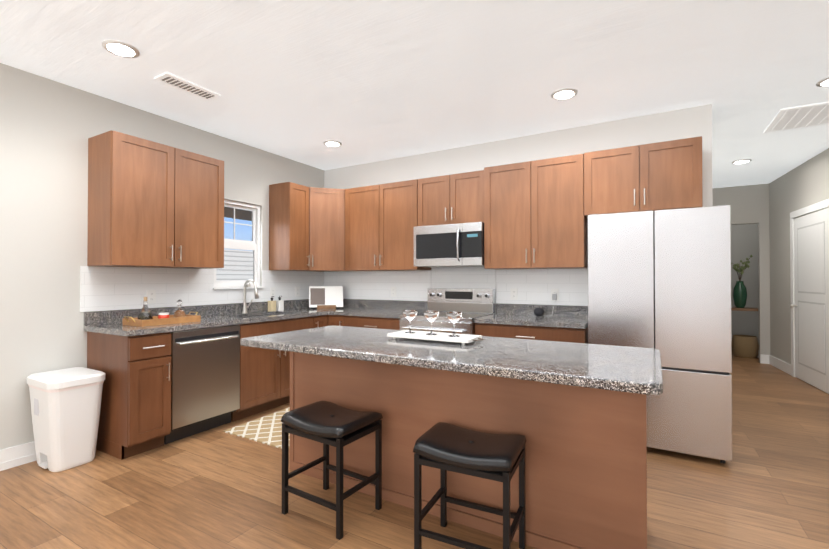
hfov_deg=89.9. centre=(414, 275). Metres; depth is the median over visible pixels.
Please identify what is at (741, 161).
recessed light
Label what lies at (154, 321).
tray
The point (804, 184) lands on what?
wall
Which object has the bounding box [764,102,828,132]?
ceiling vent
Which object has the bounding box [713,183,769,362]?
wall
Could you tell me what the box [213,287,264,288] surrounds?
window sill
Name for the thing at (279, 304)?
soap bottle
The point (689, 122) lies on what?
wall
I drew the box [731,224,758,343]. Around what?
wall
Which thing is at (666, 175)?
upper cabinet
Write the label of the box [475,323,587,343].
base cabinet
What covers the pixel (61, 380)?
lid
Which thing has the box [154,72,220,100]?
ceiling vent
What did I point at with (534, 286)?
backsplash
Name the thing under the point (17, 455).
baseboard
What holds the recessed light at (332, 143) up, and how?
in the ceiling
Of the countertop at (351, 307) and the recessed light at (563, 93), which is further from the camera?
the countertop at (351, 307)
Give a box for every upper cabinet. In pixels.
[87,130,223,268]
[269,182,306,270]
[307,187,350,271]
[347,178,430,270]
[423,171,474,225]
[475,151,594,268]
[595,136,702,214]
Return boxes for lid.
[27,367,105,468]
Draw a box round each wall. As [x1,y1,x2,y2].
[0,63,323,449]
[324,104,712,313]
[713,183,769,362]
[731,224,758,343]
[769,148,828,393]
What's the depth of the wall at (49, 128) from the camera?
3.01 m
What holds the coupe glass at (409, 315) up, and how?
on the marble tray at (462, 339)
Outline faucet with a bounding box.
[242,279,258,312]
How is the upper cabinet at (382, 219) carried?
attached to the wall at (689, 122)
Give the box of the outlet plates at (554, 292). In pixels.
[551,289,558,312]
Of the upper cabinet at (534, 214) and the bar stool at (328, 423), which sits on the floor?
the bar stool at (328, 423)
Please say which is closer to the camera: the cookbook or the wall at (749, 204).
the cookbook
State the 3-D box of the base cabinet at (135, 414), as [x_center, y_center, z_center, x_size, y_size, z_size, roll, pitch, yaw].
[-2.172,0.859,3.156,0.618,0.872,0.292,0,-1,30]
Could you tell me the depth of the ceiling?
2.82 m
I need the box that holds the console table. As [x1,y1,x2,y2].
[731,307,758,358]
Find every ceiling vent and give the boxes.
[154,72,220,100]
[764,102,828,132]
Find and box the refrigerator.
[588,205,731,463]
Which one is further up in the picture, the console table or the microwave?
the microwave
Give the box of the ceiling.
[0,0,828,187]
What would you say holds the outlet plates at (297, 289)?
attached to the backsplash at (110, 288)
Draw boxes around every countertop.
[84,299,331,336]
[240,326,662,394]
[332,299,427,318]
[474,303,587,328]
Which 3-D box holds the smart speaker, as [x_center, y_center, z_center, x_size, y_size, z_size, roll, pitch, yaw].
[1.185,0.343,3.951,0.096,0.084,0.095,0,-1,30]
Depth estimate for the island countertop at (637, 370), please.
1.95 m
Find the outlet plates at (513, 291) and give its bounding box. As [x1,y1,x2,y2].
[510,288,517,299]
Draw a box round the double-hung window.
[213,199,259,286]
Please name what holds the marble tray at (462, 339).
on the island countertop at (637, 370)
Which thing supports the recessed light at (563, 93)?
in the ceiling
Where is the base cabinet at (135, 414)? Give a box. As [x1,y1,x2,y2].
[87,331,170,459]
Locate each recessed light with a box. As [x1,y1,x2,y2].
[102,39,139,57]
[323,140,341,146]
[551,88,577,99]
[732,159,751,163]
[816,77,828,86]
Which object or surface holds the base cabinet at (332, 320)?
on the floor
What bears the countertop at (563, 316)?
on the base cabinet at (575, 335)
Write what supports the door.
attached to the wall at (804, 184)
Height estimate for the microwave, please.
0.417 m
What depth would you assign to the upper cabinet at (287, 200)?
4.64 m
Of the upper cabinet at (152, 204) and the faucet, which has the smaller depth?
the upper cabinet at (152, 204)
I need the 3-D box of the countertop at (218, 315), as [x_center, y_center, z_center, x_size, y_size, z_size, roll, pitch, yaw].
[-1.573,0.450,4.160,0.660,0.330,2.673,0,-1,30]
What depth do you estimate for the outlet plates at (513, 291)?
4.20 m
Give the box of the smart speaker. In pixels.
[534,307,543,315]
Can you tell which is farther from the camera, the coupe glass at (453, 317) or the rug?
the rug
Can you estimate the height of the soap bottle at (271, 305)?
0.168 m
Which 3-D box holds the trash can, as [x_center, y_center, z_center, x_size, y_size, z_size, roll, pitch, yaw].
[-2.423,1.016,2.890,0.404,0.555,0.315,0,-1,30]
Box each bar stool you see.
[281,401,382,539]
[413,422,525,548]
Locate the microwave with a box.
[414,222,483,267]
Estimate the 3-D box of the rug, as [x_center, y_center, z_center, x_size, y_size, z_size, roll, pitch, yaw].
[-0.964,1.296,3.803,0.730,0.010,1.240,0,-1,30]
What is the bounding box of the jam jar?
[158,313,169,318]
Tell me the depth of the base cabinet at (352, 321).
4.33 m
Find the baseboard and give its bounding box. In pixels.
[0,350,790,470]
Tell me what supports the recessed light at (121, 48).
in the ceiling
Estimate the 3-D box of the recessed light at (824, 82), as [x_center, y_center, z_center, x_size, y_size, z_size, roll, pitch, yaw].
[3.043,-1.413,3.004,0.196,0.012,0.196,0,-1,30]
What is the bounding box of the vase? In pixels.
[731,255,752,307]
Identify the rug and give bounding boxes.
[223,407,289,448]
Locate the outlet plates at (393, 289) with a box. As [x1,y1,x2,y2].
[391,287,395,296]
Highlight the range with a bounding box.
[400,288,494,334]
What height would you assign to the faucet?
0.356 m
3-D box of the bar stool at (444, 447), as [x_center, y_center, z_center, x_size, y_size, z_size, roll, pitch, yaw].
[0.263,1.016,1.915,0.436,0.539,0.344,0,-1,26]
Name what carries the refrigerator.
on the floor
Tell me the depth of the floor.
2.40 m
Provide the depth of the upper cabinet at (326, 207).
4.86 m
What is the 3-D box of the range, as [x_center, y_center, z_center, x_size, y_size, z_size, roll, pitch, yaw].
[0.328,0.720,4.161,0.756,1.170,0.722,0,-1,30]
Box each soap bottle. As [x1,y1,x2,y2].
[268,296,275,310]
[276,296,283,310]
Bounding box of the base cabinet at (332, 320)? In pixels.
[327,315,346,325]
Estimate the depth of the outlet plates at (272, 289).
4.72 m
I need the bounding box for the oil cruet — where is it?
[138,297,152,319]
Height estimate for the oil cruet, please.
0.202 m
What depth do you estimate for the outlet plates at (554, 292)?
3.99 m
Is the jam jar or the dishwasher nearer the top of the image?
the jam jar
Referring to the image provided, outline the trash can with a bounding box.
[29,383,102,471]
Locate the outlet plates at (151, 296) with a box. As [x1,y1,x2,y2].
[147,290,155,303]
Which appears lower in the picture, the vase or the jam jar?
the jam jar
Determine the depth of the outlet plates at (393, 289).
4.93 m
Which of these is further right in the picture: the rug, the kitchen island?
the kitchen island
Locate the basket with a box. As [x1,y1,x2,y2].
[732,335,758,357]
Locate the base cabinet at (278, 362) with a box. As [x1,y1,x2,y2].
[267,315,326,398]
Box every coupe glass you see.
[403,310,417,332]
[424,311,438,334]
[446,312,461,336]
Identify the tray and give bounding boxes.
[123,312,200,326]
[387,330,483,344]
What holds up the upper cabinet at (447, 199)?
attached to the wall at (689, 122)
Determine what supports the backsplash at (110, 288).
attached to the wall at (49, 128)
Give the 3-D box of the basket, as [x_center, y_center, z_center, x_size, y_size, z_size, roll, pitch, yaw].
[5.425,1.158,6.815,0.360,0.340,0.360,0,-1,30]
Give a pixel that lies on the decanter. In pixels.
(179, 312)
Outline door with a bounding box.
[790,199,828,393]
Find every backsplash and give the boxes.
[80,266,323,311]
[324,267,587,305]
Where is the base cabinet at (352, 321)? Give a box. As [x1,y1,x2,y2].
[347,316,399,329]
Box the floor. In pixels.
[0,353,828,548]
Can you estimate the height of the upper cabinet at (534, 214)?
0.978 m
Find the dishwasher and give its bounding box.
[164,325,239,444]
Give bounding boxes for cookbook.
[309,286,342,308]
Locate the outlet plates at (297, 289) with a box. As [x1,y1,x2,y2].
[295,287,299,295]
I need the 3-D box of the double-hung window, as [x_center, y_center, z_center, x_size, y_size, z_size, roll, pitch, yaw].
[-1.901,-0.333,4.395,0.070,0.900,0.590,0,-1,30]
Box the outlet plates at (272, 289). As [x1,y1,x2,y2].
[270,287,274,297]
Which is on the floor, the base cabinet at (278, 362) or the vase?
the base cabinet at (278, 362)
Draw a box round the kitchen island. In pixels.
[290,352,646,548]
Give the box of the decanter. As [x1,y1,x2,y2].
[173,300,185,316]
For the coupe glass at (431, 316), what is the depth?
2.40 m
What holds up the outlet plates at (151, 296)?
attached to the backsplash at (110, 288)
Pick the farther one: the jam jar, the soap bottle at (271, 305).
the soap bottle at (271, 305)

